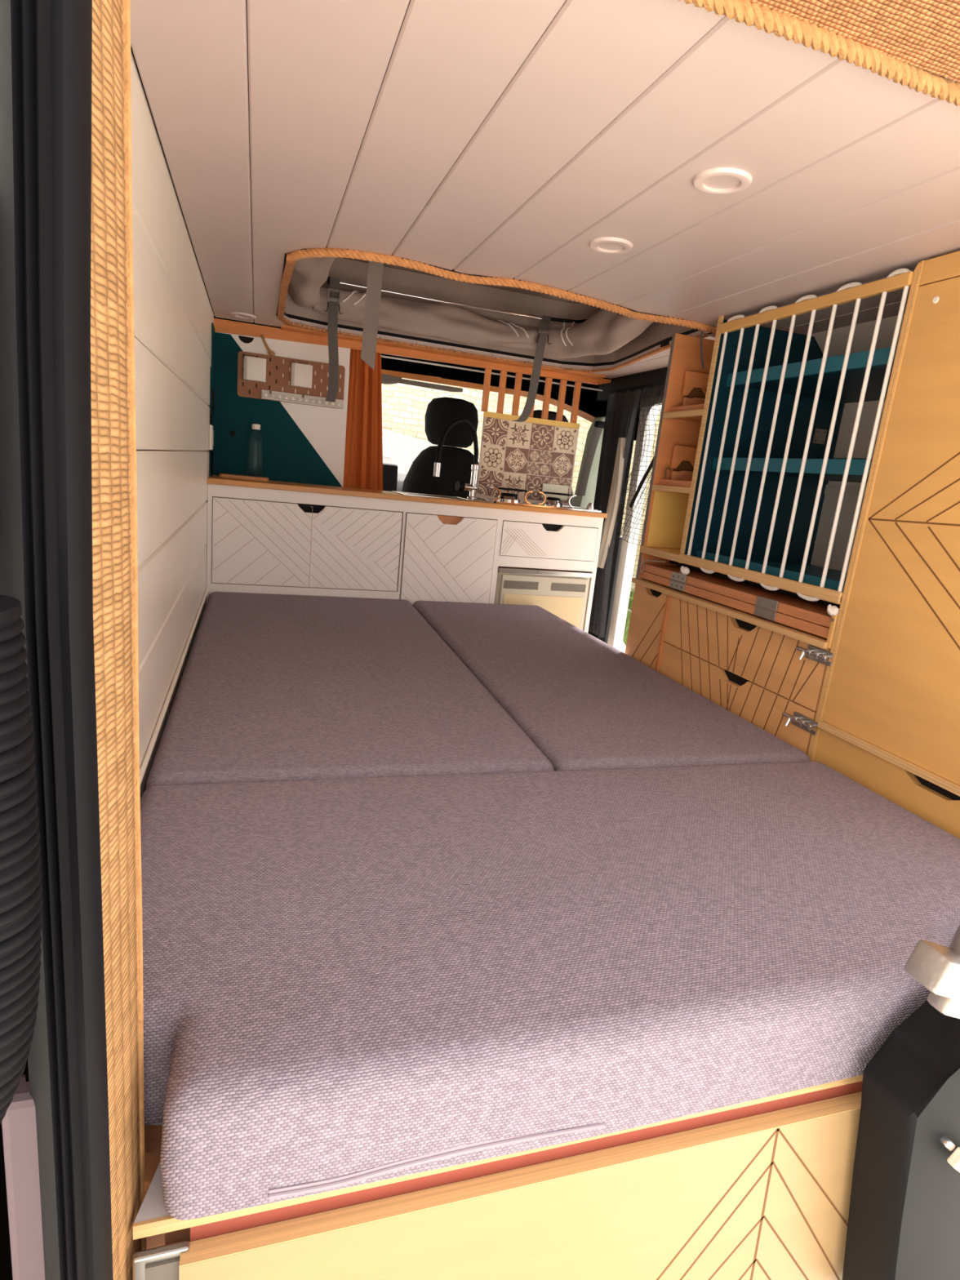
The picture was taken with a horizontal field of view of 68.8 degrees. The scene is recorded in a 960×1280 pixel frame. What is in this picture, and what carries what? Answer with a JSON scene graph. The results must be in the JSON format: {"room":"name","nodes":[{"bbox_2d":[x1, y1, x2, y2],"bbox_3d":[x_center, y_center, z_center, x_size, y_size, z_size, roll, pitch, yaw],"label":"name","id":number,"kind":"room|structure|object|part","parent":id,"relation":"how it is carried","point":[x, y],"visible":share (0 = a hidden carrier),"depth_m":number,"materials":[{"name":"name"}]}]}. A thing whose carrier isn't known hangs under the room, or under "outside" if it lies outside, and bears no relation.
{"room":"vehicle interior","nodes":[
{"label":"vehicle interior","id":0,"kind":"room"},
{"bbox_2d":[130,49,213,798],"bbox_3d":[-0.776,-0.173,1.819,0.040,1.650,2.700,1,14,-18],"label":"wall","id":1,"kind":"structure","parent":0,"point":[174,315],"depth_m":1.28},
{"bbox_2d":[0,1058,29,1279],"bbox_3d":[-0.370,0.241,0.432,0.196,0.962,0.045,1,14,-18],"label":"trim","id":2,"kind":"structure","parent":1,"relation":"attached to","point":[6,1268],"depth_m":0.49,"materials":[{"name":"plastic"}]},
{"bbox_2d":[0,0,113,1279],"bbox_3d":[-0.240,0.075,0.407,0.059,1.320,0.038,1,14,-18],"label":"seal","id":3,"kind":"object","parent":2,"relation":"attached to","point":[46,46],"visible":0.91,"depth_m":0.37,"materials":[{"name":"rubber"}]},
{"bbox_2d":[0,594,42,1124],"bbox_3d":[-0.268,0.138,0.338,0.098,0.316,0.066,-3,16,-34],"label":"corrugated hose","id":4,"kind":"object","parent":1,"relation":"attached to","point":[20,873],"visible":1,"depth_m":0.34,"materials":[{"name":"plastic"}]},
{"bbox_2d":[1,1074,44,1279],"bbox_3d":[-0.309,0.428,0.491,0.029,0.285,0.025,1,14,-18],"label":"tail light","id":5,"kind":"object","parent":1,"relation":"attached to","point":[19,1126],"visible":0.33,"depth_m":0.46,"materials":[{"name":"plastic"}]},
{"bbox_2d":[90,0,146,1279],"bbox_3d":[-0.295,0.051,0.486,0.101,1.320,0.154,1,14,-18],"label":"jute webbing","id":6,"kind":"object","parent":1,"relation":"attached to","point":[113,385],"visible":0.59,"depth_m":0.47,"materials":[{"name":"fabric"}]},
{"bbox_3d":[-0.258,0.046,0.524,0.006,1.320,0.005,1,14,-18],"label":"edge cord","id":7,"kind":"part","parent":6,"relation":"part of","materials":[{"name":"fabric"}]},
{"bbox_2d":[139,587,208,786],"bbox_3d":[-0.675,0.069,1.569,0.008,0.008,2.020,1,14,-18],"label":"trim","id":8,"kind":"structure","parent":1,"relation":"attached to","point":[143,768],"depth_m":1.36,"materials":[{"name":"wood"}]},
{"bbox_2d":[208,424,213,449],"bbox_3d":[-0.949,-0.716,2.479,0.012,0.085,0.090,1,14,-18],"label":"wall socket","id":9,"kind":"object","parent":1,"relation":"attached to","point":[211,427],"visible":0.97,"depth_m":2.44,"materials":[{"name":"white plastic"}]},
{"bbox_2d":[208,322,214,476],"bbox_3d":[-0.969,-0.861,2.537,0.004,0.523,0.180,1,14,-18],"label":"trim","id":10,"kind":"structure","parent":1,"relation":"attached to","point":[212,368],"depth_m":2.50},
{"bbox_2d":[210,388,214,472],"bbox_3d":[-0.950,-0.739,2.489,0.014,0.287,0.088,1,14,-18],"label":"cable","id":11,"kind":"object","parent":1,"relation":"attached to","point":[212,389],"visible":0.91,"depth_m":2.46,"materials":[{"name":"rubber"}]},
{"bbox_2d":[270,456,406,491],"bbox_3d":[-0.621,-0.677,4.356,1.900,0.897,0.757,1,14,-18],"label":"dashboard","id":12,"kind":"object","parent":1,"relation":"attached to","point":[392,480],"visible":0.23,"depth_m":3.94},
{"bbox_2d":[213,318,611,385],"bbox_3d":[-0.175,-1.126,2.793,1.660,0.049,0.094,1,14,-18],"label":"trim","id":13,"kind":"structure","parent":1,"relation":"attached to","point":[290,333],"depth_m":2.76,"materials":[{"name":"wood"}]},
{"bbox_2d":[381,355,603,391],"bbox_3d":[-0.196,-1.148,2.923,1.700,0.013,0.008,1,14,-18],"label":"curtain rod","id":14,"kind":"object","parent":1,"relation":"attached to","point":[382,356],"visible":0.33,"depth_m":2.96,"materials":[{"name":"metal"}]},
{"bbox_2d":[342,349,382,490],"bbox_3d":[-0.455,-0.878,2.835,0.165,0.555,0.036,1,14,-18],"label":"curtain","id":15,"kind":"object","parent":14,"relation":"hanging from","point":[363,454],"visible":0.91,"depth_m":2.83,"materials":[{"name":"fabric"}]},
{"bbox_2d":[604,536,622,643],"bbox_3d":[-0.531,-0.257,4.095,2.070,1.020,1.800,1,14,-18],"label":"trim","id":16,"kind":"structure","parent":1,"relation":"attached to","point":[620,537],"depth_m":3.51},
{"bbox_2d":[533,409,573,506],"bbox_3d":[0.217,-0.514,3.917,0.450,1.448,0.520,1,14,-18],"label":"seat","id":17,"kind":"object","parent":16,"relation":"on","point":[537,413],"visible":0.05,"depth_m":3.55,"materials":[{"name":"fabric"}]},
{"bbox_3d":[0.267,-0.483,3.760,0.450,0.970,0.185,1,14,-18],"label":"backrest","id":18,"kind":"part","parent":17,"relation":"part of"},
{"bbox_2d":[212,309,629,387],"bbox_3d":[-0.279,-1.377,3.441,2.050,0.102,1.240,1,14,-18],"label":"ceiling","id":19,"kind":"structure","parent":0,"point":[389,364],"depth_m":3.62,"materials":[{"name":"black"}]},
{"bbox_2d":[381,373,401,384],"bbox_3d":[-0.538,-1.433,3.869,0.215,0.080,0.090,1,14,-18],"label":"sun visor","id":20,"kind":"object","parent":19,"relation":"attached to","point":[385,379],"visible":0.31,"depth_m":3.88,"materials":[{"name":"black plastic"}]},
{"bbox_2d":[398,378,462,392],"bbox_3d":[-0.338,-1.447,3.967,0.500,0.034,0.020,1,14,-18],"label":"sun visor","id":21,"kind":"object","parent":19,"relation":"attached to","point":[434,386],"visible":0.63,"depth_m":3.98,"materials":[{"name":"plastic"}]},
{"bbox_2d":[381,368,595,422],"bbox_3d":[-0.262,-1.303,3.822,2.251,0.337,0.791,9,14,13],"label":"trim","id":22,"kind":"structure","parent":19,"relation":"attached to","point":[587,416],"depth_m":4.03,"materials":[{"name":"wood"}]},
{"bbox_2d":[442,377,640,440],"bbox_3d":[0.378,-1.370,3.722,1.353,0.582,0.392,18,18,41],"label":"trim","id":23,"kind":"structure","parent":19,"relation":"attached to","point":[588,403],"depth_m":3.61,"materials":[{"name":"plastic"}]},
{"bbox_2d":[401,396,479,497],"bbox_3d":[-0.254,-0.526,3.764,0.470,1.448,0.520,1,14,-18],"label":"seat","id":24,"kind":"object","parent":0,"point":[455,462],"visible":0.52,"depth_m":3.43,"materials":[{"name":"black fabric"}]},
{"bbox_3d":[-0.203,-0.495,3.607,0.470,0.970,0.185,1,14,-18],"label":"backrest","id":25,"kind":"part","parent":24,"relation":"part of","materials":[{"name":"black fabric"}]},
{"bbox_2d":[130,0,959,378],"bbox_3d":[0.132,-0.886,1.768,1.617,0.014,2.235,1,14,-18],"label":"ceiling","id":26,"kind":"structure","parent":0,"point":[490,138],"depth_m":1.00,"materials":[{"name":"wood"}]},
{"bbox_2d":[231,311,256,319],"bbox_3d":[-0.830,-1.139,2.463,0.085,0.008,0.085,1,14,-18],"label":"recessed light","id":27,"kind":"object","parent":26,"relation":"in","point":[242,315],"visible":1,"depth_m":2.45,"materials":[{"name":"plastic"}]},
{"bbox_2d":[277,260,708,372],"bbox_3d":[0.009,-1.013,2.304,1.289,0.010,0.968,1,14,-18],"label":"binding","id":28,"kind":"object","parent":26,"relation":"attached to","point":[289,266],"visible":0.94,"depth_m":2.55,"materials":[{"name":"wicker"}]},
{"bbox_2d":[275,248,714,366],"bbox_3d":[0.060,-1.136,2.216,1.450,0.282,1.240,1,14,-18],"label":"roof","id":29,"kind":"structure","parent":26,"relation":"attached to","point":[416,305],"depth_m":2.62,"materials":[{"name":"grey fabric"}]},
{"bbox_2d":[324,276,342,402],"bbox_3d":[-0.523,-1.058,2.475,0.066,0.410,0.029,1,14,-18],"label":"strap","id":30,"kind":"object","parent":29,"relation":"hanging from","point":[333,291],"visible":1,"depth_m":2.47,"materials":[{"name":"fabric"}]},
{"bbox_2d":[360,261,383,370],"bbox_3d":[-0.277,-0.962,1.869,0.047,0.447,0.091,1,14,-18],"label":"strap","id":31,"kind":"object","parent":29,"relation":"hanging from","point":[375,275],"visible":0.55,"depth_m":1.92,"materials":[{"name":"fabric"}]},
{"bbox_3d":[0.073,-1.258,2.188,1.450,0.028,1.240,1,14,-18],"label":"roof panel","id":32,"kind":"part","parent":29,"relation":"part of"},
{"bbox_2d":[511,315,551,422],"bbox_3d":[0.202,-1.045,2.704,0.120,0.398,0.029,1,14,-18],"label":"strap","id":33,"kind":"object","parent":29,"relation":"hanging from","point":[544,326],"visible":1,"depth_m":2.70,"materials":[{"name":"fabric"}]},
{"bbox_2d":[286,247,716,333],"bbox_3d":[0.180,-0.863,1.759,1.288,0.023,0.147,2,14,-15],"label":"rope","id":34,"kind":"object","parent":26,"relation":"attached to","point":[317,252],"visible":0.9,"depth_m":1.68,"materials":[{"name":"fabric"}]},
{"bbox_2d":[589,236,633,253],"bbox_3d":[0.256,-0.770,1.370,0.085,0.008,0.085,1,14,-18],"label":"recessed light","id":35,"kind":"object","parent":26,"relation":"in","point":[607,245],"visible":1,"depth_m":1.36,"materials":[{"name":"plastic"}]},
{"bbox_2d":[700,330,704,368],"bbox_3d":[0.631,-0.820,1.984,0.007,0.095,0.047,18,18,42],"label":"strap","id":36,"kind":"object","parent":26,"relation":"hanging from","point":[701,334],"visible":0.99,"depth_m":1.98,"materials":[{"name":"fabric"}]},
{"bbox_2d":[693,167,752,194],"bbox_3d":[0.360,-0.682,1.044,0.085,0.008,0.085,1,14,-18],"label":"recessed light","id":37,"kind":"object","parent":26,"relation":"in","point":[721,180],"visible":1,"depth_m":1.04,"materials":[{"name":"plastic"}]},
{"bbox_2d":[678,0,959,106],"bbox_3d":[0.400,-0.597,0.720,0.704,0.022,0.026,1,14,-19],"label":"rope","id":38,"kind":"object","parent":26,"relation":"attached to","point":[782,24],"visible":1,"depth_m":0.70,"materials":[{"name":"fabric"}]},
{"bbox_2d":[748,0,959,82],"bbox_3d":[0.581,-0.574,0.653,1.600,0.016,0.228,1,14,-18],"label":"trim","id":39,"kind":"structure","parent":26,"relation":"attached to","point":[925,34],"depth_m":0.67,"materials":[{"name":"wicker"}]},
{"bbox_2d":[805,314,904,572],"bbox_3d":[1.036,0.060,1.697,0.172,1.612,1.375,1,14,-18],"label":"wall","id":40,"kind":"structure","parent":0,"point":[864,332],"depth_m":1.90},
{"bbox_2d":[130,1,872,459],"bbox_3d":[0.009,-0.304,2.472,2.050,2.160,3.790,1,14,-18],"label":"trim","id":41,"kind":"structure","parent":40,"relation":"attached to","point":[602,396],"depth_m":1.42,"materials":[{"name":"black plastic"}]},
{"bbox_2d":[589,383,665,637],"bbox_3d":[0.673,-0.465,2.787,0.056,1.060,0.980,1,14,-19],"label":"sliding door","id":42,"kind":"structure","parent":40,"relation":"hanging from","point":[623,406],"depth_m":3.03,"materials":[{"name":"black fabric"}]},
{"bbox_2d":[587,367,667,642],"bbox_3d":[0.670,-0.236,2.842,0.100,1.630,1.070,1,14,-18],"label":"trim","id":43,"kind":"structure","parent":40,"relation":"attached to","point":[650,379],"depth_m":3.06,"materials":[{"name":"black plastic"}]},
{"bbox_2d":[607,404,662,651],"bbox_3d":[0.753,-0.186,2.754,0.045,1.650,0.834,1,14,-18],"label":"door","id":44,"kind":"structure","parent":40,"relation":"in","point":[628,550],"depth_m":3.05,"materials":[{"name":"metal"}]},
{"bbox_2d":[678,268,913,616],"bbox_3d":[0.880,-0.439,1.697,0.462,0.675,0.592,1,14,-18],"label":"upper cabinet","id":45,"kind":"object","parent":40,"relation":"attached to","point":[762,508],"visible":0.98,"depth_m":1.85,"materials":[{"name":"wood"}]},
{"bbox_3d":[0.653,-0.157,1.692,0.016,0.023,0.576,1,14,-18],"label":"rail","id":46,"kind":"part","parent":45,"relation":"part of","materials":[{"name":"wood"}]},
{"bbox_2d":[749,471,868,483],"bbox_3d":[0.914,-0.402,1.713,0.387,0.012,0.572,1,14,-18],"label":"shelf","id":47,"kind":"object","parent":45,"relation":"attached to","point":[809,477],"depth_m":1.88,"materials":[{"name":"wood"}]},
{"bbox_2d":[737,364,893,403],"bbox_3d":[0.935,-0.611,1.663,0.387,0.012,0.572,1,14,-18],"label":"shelf","id":48,"kind":"object","parent":45,"relation":"attached to","point":[855,374],"depth_m":1.74,"materials":[{"name":"wood"}]},
{"bbox_3d":[0.712,-0.736,1.556,0.016,0.024,0.576,1,14,-18],"label":"rail","id":49,"kind":"part","parent":45,"relation":"part of","materials":[{"name":"wood"}]},
{"bbox_3d":[0.966,-0.578,1.991,0.040,0.040,0.002,1,14,-18],"label":"corner plate","id":50,"kind":"part","parent":45,"relation":"part of","materials":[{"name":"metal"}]},
{"bbox_3d":[1.082,-0.269,1.802,0.006,0.234,0.572,1,14,-18],"label":"panel","id":51,"kind":"part","parent":45,"relation":"part of","materials":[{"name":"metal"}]},
{"bbox_3d":[0.012,0.694,2.205,1.820,0.050,2.680,1,14,-18],"label":"floor","id":52,"kind":"structure","parent":0,"visible":0},
{"bbox_2d":[206,483,604,632],"bbox_3d":[-0.307,-0.062,2.917,1.534,1.026,0.283,1,14,-18],"label":"base cabinet","id":53,"kind":"object","parent":52,"relation":"on","point":[260,540],"visible":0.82,"depth_m":2.66,"materials":[{"name":"white wood"}]},
{"bbox_3d":[-0.627,-0.346,2.595,0.678,0.302,0.018,1,14,-18],"label":"door","id":54,"kind":"part","parent":53,"relation":"part of","materials":[{"name":"wood"}]},
{"bbox_2d":[207,475,607,518],"bbox_3d":[-0.253,-0.568,2.792,1.541,0.019,0.305,1,14,-18],"label":"countertop","id":55,"kind":"structure","parent":53,"relation":"on","point":[214,479],"depth_m":2.63,"materials":[{"name":"wood"}]},
{"bbox_2d":[218,472,268,481],"bbox_3d":[-0.891,-0.616,2.652,0.175,0.012,0.125,1,14,-18],"label":"wooden board","id":56,"kind":"object","parent":55,"relation":"on","point":[221,474],"visible":1,"depth_m":2.60,"materials":[{"name":"wood"}]},
{"bbox_2d":[251,423,260,430],"bbox_3d":[-0.848,-0.716,2.647,0.062,0.192,0.062,1,14,-18],"label":"cap","id":57,"kind":"object","parent":56,"relation":"on","point":[254,426],"visible":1,"depth_m":2.62,"materials":[{"name":"white plastic"}]},
{"bbox_2d":[213,332,350,486],"bbox_3d":[-0.764,-0.880,2.702,0.494,0.526,0.015,1,14,-18],"label":"partition panel","id":58,"kind":"object","parent":55,"relation":"on","point":[295,442],"visible":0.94,"depth_m":2.70,"materials":[{"name":"paint"}]},
{"bbox_2d":[260,333,275,356],"bbox_3d":[-0.790,-1.098,2.616,0.055,0.076,0.018,5,13,-2],"label":"rope","id":59,"kind":"object","parent":58,"relation":"attached to","point":[270,353],"visible":1,"depth_m":2.61,"materials":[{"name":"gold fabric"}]},
{"bbox_2d":[237,351,345,408],"bbox_3d":[-0.717,-0.989,2.676,0.393,0.160,0.006,1,14,-18],"label":"pegboard","id":60,"kind":"object","parent":58,"relation":"attached to","point":[277,368],"visible":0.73,"depth_m":2.66,"materials":[{"name":"wood"}]},
{"bbox_2d":[243,355,266,382],"bbox_3d":[-0.837,-1.007,2.608,0.080,0.083,0.038,1,14,-18],"label":"container","id":61,"kind":"object","parent":60,"relation":"attached to","point":[254,368],"visible":1,"depth_m":2.59,"materials":[{"name":"white plastic"}]},
{"bbox_2d":[290,362,312,388],"bbox_3d":[-0.676,-1.003,2.660,0.078,0.083,0.038,1,14,-18],"label":"container","id":62,"kind":"object","parent":60,"relation":"attached to","point":[301,375],"visible":1,"depth_m":2.64,"materials":[{"name":"white plastic"}]},
{"bbox_2d":[261,389,343,408],"bbox_3d":[-0.678,-0.924,2.690,0.306,0.033,0.021,1,14,-18],"label":"hook rail","id":63,"kind":"object","parent":60,"relation":"attached to","point":[265,394],"visible":0.99,"depth_m":2.69,"materials":[{"name":"plastic"}]},
{"bbox_2d":[391,490,475,501],"bbox_3d":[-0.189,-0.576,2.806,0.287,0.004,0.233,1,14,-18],"label":"sink","id":64,"kind":"object","parent":55,"relation":"in","point":[398,492],"visible":1,"depth_m":2.80,"materials":[{"name":"silver metal"}]},
{"bbox_2d":[400,492,464,499],"bbox_3d":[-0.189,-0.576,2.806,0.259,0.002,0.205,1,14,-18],"label":"basin","id":65,"kind":"object","parent":64,"relation":"in","point":[402,493],"depth_m":2.81,"materials":[{"name":"metal"}]},
{"bbox_2d":[433,417,479,499],"bbox_3d":[-0.095,-0.734,2.833,0.252,0.315,0.060,-7,18,-44],"label":"kitchen faucet","id":66,"kind":"object","parent":55,"relation":"on","point":[461,486],"visible":1,"depth_m":2.87,"materials":[{"name":"silver metal"}]},
{"bbox_3d":[-0.045,-0.633,2.913,0.062,0.030,0.028,-2,15,-29],"label":"lever","id":67,"kind":"part","parent":66,"relation":"part of","materials":[{"name":"silver metal"}]},
{"bbox_2d":[475,411,579,506],"bbox_3d":[0.207,-0.775,3.038,0.437,0.360,0.018,1,14,-18],"label":"tile backsplash","id":68,"kind":"structure","parent":55,"relation":"on","point":[529,454],"depth_m":3.02,"materials":[{"name":"tile"}]},
{"bbox_2d":[480,368,581,423],"bbox_3d":[0.221,-1.036,2.985,0.432,0.170,0.022,1,14,-18],"label":"slatted screen","id":69,"kind":"object","parent":68,"relation":"on","point":[518,377],"visible":0.76,"depth_m":2.98,"materials":[{"name":"wood"}]},
{"bbox_3d":[0.224,-0.939,3.000,0.436,0.022,0.018,1,14,-18],"label":"rail","id":70,"kind":"part","parent":68,"relation":"part of","materials":[{"name":"wood"}]},
{"bbox_2d":[477,485,602,512],"bbox_3d":[0.251,-0.593,2.939,0.475,0.061,0.236,1,14,-18],"label":"gas hob","id":71,"kind":"object","parent":55,"relation":"in","point":[503,498],"visible":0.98,"depth_m":2.88,"materials":[{"name":"silver metal"}]},
{"bbox_3d":[0.118,-0.576,2.867,0.100,0.024,0.100,1,14,-18],"label":"burner","id":72,"kind":"part","parent":71,"relation":"part of","materials":[{"name":"silver metal"}]},
{"bbox_3d":[0.248,-0.566,2.945,0.465,0.005,0.228,1,14,-18],"label":"glass plate","id":73,"kind":"part","parent":71,"relation":"part of","materials":[{"name":"glass"}]},
{"bbox_3d":[0.305,-0.574,2.938,0.082,0.024,0.082,1,14,-18],"label":"burner","id":74,"kind":"part","parent":71,"relation":"part of","materials":[{"name":"silver metal"}]},
{"bbox_3d":[0.460,-0.557,2.922,0.032,0.029,0.032,1,14,-18],"label":"knob","id":75,"kind":"part","parent":71,"relation":"part of","materials":[{"name":"silver metal"}]},
{"bbox_2d":[541,483,568,500],"bbox_3d":[0.330,-0.653,3.090,0.123,0.062,0.005,1,14,-18],"label":"pane","id":76,"kind":"object","parent":55,"relation":"on","point":[545,487],"visible":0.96,"depth_m":3.09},
{"bbox_3d":[-0.135,-0.198,2.792,0.362,0.581,0.018,1,14,-18],"label":"door","id":77,"kind":"part","parent":53,"relation":"part of","materials":[{"name":"wood"}]},
{"bbox_2d":[494,567,591,630],"bbox_3d":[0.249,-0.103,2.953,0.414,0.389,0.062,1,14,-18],"label":"fridge","id":78,"kind":"object","parent":53,"relation":"in","point":[564,594],"visible":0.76,"depth_m":2.91,"materials":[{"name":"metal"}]},
{"bbox_3d":[0.254,-0.053,2.936,0.355,0.270,0.004,1,14,-18],"label":"door panel","id":79,"kind":"part","parent":78,"relation":"part of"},
{"bbox_3d":[0.283,-0.404,2.870,0.416,0.136,0.018,1,14,-18],"label":"drawer","id":80,"kind":"part","parent":53,"relation":"part of","materials":[{"name":"wood"}]},
{"bbox_2d":[132,1075,862,1279],"bbox_3d":[-0.079,0.487,1.797,1.265,0.520,2.158,1,14,-18],"label":"platform","id":81,"kind":"object","parent":52,"relation":"on","point":[759,1188],"visible":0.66,"depth_m":0.72,"materials":[{"name":"brown wood"}]},
{"bbox_3d":[-0.272,0.558,0.599,0.044,0.092,0.012,1,14,-18],"label":"lock plate","id":82,"kind":"part","parent":81,"relation":"part of","materials":[{"name":"metal"}]},
{"bbox_2d":[146,591,554,789],"bbox_3d":[-0.400,0.088,1.919,0.740,0.130,1.574,1,14,-18],"label":"cushion","id":83,"kind":"object","parent":81,"relation":"on","point":[272,687],"visible":0.7,"depth_m":1.49,"materials":[{"name":"fabric"}]},
{"bbox_2d":[140,761,959,1220],"bbox_3d":[0.178,0.364,1.000,1.287,0.130,0.601,1,14,-18],"label":"cushion","id":84,"kind":"object","parent":81,"relation":"on","point":[347,983],"visible":0.8,"depth_m":0.77,"materials":[{"name":"fabric"}]},
{"bbox_2d":[413,600,810,770],"bbox_3d":[0.194,0.103,2.109,0.592,0.130,1.568,1,14,-18],"label":"cushion","id":85,"kind":"object","parent":81,"relation":"on","point":[584,703],"visible":0.6,"depth_m":1.70,"materials":[{"name":"fabric"}]},
{"bbox_2d":[842,1000,959,1279],"bbox_3d":[0.626,0.595,0.833,0.445,0.490,0.065,1,14,-18],"label":"door","id":86,"kind":"structure","parent":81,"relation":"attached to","point":[904,1218],"depth_m":0.76,"materials":[{"name":"black plastic"}]},
{"bbox_2d":[903,924,959,1018],"bbox_3d":[0.468,0.313,0.669,0.120,0.143,0.047,1,14,-18],"label":"hinge","id":87,"kind":"object","parent":86,"relation":"attached to","point":[935,966],"depth_m":0.65,"materials":[{"name":"metal"}]},
{"bbox_3d":[0.462,0.322,0.672,0.113,0.069,0.036,1,14,-18],"label":"latch arm","id":88,"kind":"part","parent":87,"relation":"part of","materials":[{"name":"metal"}]},
{"bbox_3d":[0.478,0.357,0.688,0.087,0.051,0.022,1,14,-18],"label":"latch plate","id":89,"kind":"part","parent":87,"relation":"part of","materials":[{"name":"metal"}]},
{"bbox_2d":[939,1134,955,1151],"bbox_3d":[0.486,0.522,0.730,0.011,0.011,0.016,1,14,-18],"label":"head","id":90,"kind":"object","parent":86,"relation":"attached to","point":[944,1140],"visible":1,"depth_m":0.73},
{"bbox_2d":[946,1146,959,1172],"bbox_3d":[0.514,0.553,0.735,0.066,0.057,0.010,1,14,-18],"label":"stay","id":91,"kind":"object","parent":86,"relation":"attached to","point":[953,1160],"visible":1,"depth_m":0.72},
{"bbox_2d":[572,416,605,507],"bbox_3d":[0.536,-0.336,3.520,0.220,1.548,0.090,1,14,-18],"label":"trim","id":92,"kind":"structure","parent":52,"relation":"on","point":[581,501],"depth_m":3.36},
{"bbox_2d":[577,420,604,496],"bbox_3d":[0.522,-0.850,3.291,0.103,0.345,0.030,1,14,-18],"label":"belt","id":93,"kind":"object","parent":92,"relation":"attached to","point":[599,425],"visible":0.87,"depth_m":3.28,"materials":[{"name":"black fabric"}]},
{"bbox_2d":[624,560,839,754],"bbox_3d":[0.770,0.303,1.972,0.466,0.964,0.829,1,14,-18],"label":"base cabinet","id":94,"kind":"object","parent":52,"relation":"on","point":[768,673],"visible":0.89,"depth_m":1.74,"materials":[{"name":"wood"}]},
{"bbox_3d":[0.502,0.047,2.162,0.015,0.420,0.190,1,14,-18],"label":"door","id":95,"kind":"part","parent":94,"relation":"part of","materials":[{"name":"wood"}]},
{"bbox_2d":[635,333,715,579],"bbox_3d":[0.767,-0.505,2.078,0.445,0.720,0.227,1,14,-18],"label":"shelf unit","id":96,"kind":"object","parent":94,"relation":"on","point":[679,424],"visible":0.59,"depth_m":2.10,"materials":[{"name":"brown wood"}]},
{"bbox_3d":[0.748,-0.248,2.138,0.432,0.016,0.205,1,14,-18],"label":"shelf","id":97,"kind":"part","parent":96,"relation":"part of","materials":[{"name":"wood"}]},
{"bbox_2d":[664,466,671,479],"bbox_3d":[0.559,-0.498,2.092,0.019,0.036,0.006,1,14,-18],"label":"hook","id":98,"kind":"object","parent":96,"relation":"on","point":[667,468],"visible":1,"depth_m":2.09,"materials":[{"name":"metal"}]},
{"bbox_2d":[671,444,697,481],"bbox_3d":[0.635,-0.519,2.112,0.132,0.118,0.040,1,14,-18],"label":"wooden holder","id":99,"kind":"object","parent":96,"relation":"on","point":[683,459],"visible":0.56,"depth_m":2.09,"materials":[{"name":"brown wood"}]},
{"bbox_3d":[0.789,-0.634,2.047,0.428,0.012,0.205,1,14,-18],"label":"shelf","id":100,"kind":"part","parent":96,"relation":"part of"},
{"bbox_2d":[682,370,709,405],"bbox_3d":[0.655,-0.720,2.065,0.132,0.118,0.040,1,14,-18],"label":"wooden holder","id":101,"kind":"object","parent":96,"relation":"on","point":[695,388],"visible":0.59,"depth_m":2.04,"materials":[{"name":"brown wood"}]},
{"bbox_2d":[640,559,831,638],"bbox_3d":[0.799,-0.126,1.872,0.410,0.068,0.780,1,14,-18],"label":"folding table","id":102,"kind":"object","parent":94,"relation":"on","point":[809,616],"visible":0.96,"depth_m":1.74,"materials":[{"name":"brown wood"}]},
{"bbox_3d":[0.622,0.158,1.786,0.015,0.160,0.600,1,14,-18],"label":"drawer","id":103,"kind":"part","parent":94,"relation":"part of","materials":[{"name":"wood"}]},
{"bbox_3d":[0.637,0.011,1.752,0.015,0.136,0.600,1,14,-18],"label":"drawer","id":104,"kind":"part","parent":94,"relation":"part of","materials":[{"name":"wood"}]},
{"bbox_3d":[0.700,0.179,1.509,0.006,0.028,0.070,1,14,-18],"label":"bolt plate","id":105,"kind":"part","parent":94,"relation":"part of","materials":[{"name":"metal"}]},
{"bbox_3d":[0.715,0.033,1.475,0.006,0.028,0.070,1,14,-18],"label":"bolt plate","id":106,"kind":"part","parent":94,"relation":"part of","materials":[{"name":"metal"}]},
{"bbox_2d":[807,250,959,839],"bbox_3d":[1.002,0.156,1.293,0.452,1.605,0.520,1,14,-18],"label":"tall cabinet","id":107,"kind":"object","parent":52,"relation":"on","point":[887,717],"visible":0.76,"depth_m":1.28,"materials":[{"name":"brown wood"}]},
{"bbox_3d":[0.777,0.442,1.289,0.016,0.408,0.503,1,14,-18],"label":"drawer","id":108,"kind":"part","parent":107,"relation":"part of","materials":[{"name":"wood"}]},
{"bbox_3d":[0.808,-0.603,1.244,0.002,0.012,0.012,1,14,-18],"label":"knob","id":109,"kind":"part","parent":107,"relation":"part of","materials":[{"name":"white plastic"}]},
{"bbox_3d":[0.883,-0.603,1.042,0.016,0.042,0.503,1,14,-18],"label":"panel","id":110,"kind":"part","parent":107,"relation":"part of","materials":[{"name":"wood"}]},
{"label":"outside","id":111,"kind":"structure","parent":0,"visible":0},
{"bbox_3d":[2.315,0.674,5.251,32.000,0.051,24.000,1,14,-18],"label":"floor","id":112,"kind":"structure","parent":111,"visible":0},
{"bbox_2d":[382,428,626,653],"bbox_3d":[-2.112,-1.511,6.581,6.500,2.800,4.140,1,14,-18],"label":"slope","id":113,"kind":"structure","parent":112,"relation":"on","point":[403,449],"depth_m":8.65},
{"bbox_2d":[347,375,661,591],"bbox_3d":[0.034,-3.625,9.204,12.100,6.120,0.470,1,14,-18],"label":"stone wall","id":114,"kind":"structure","parent":112,"relation":"on","point":[404,406],"depth_m":9.02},
{"bbox_2d":[622,587,634,645],"bbox_3d":[2.143,-0.254,8.409,2.618,0.269,3.809,1,14,-18],"label":"grass","id":115,"kind":"structure","parent":112,"relation":"on","point":[632,593],"depth_m":8.95,"materials":[{"name":"plant"}]}
]}

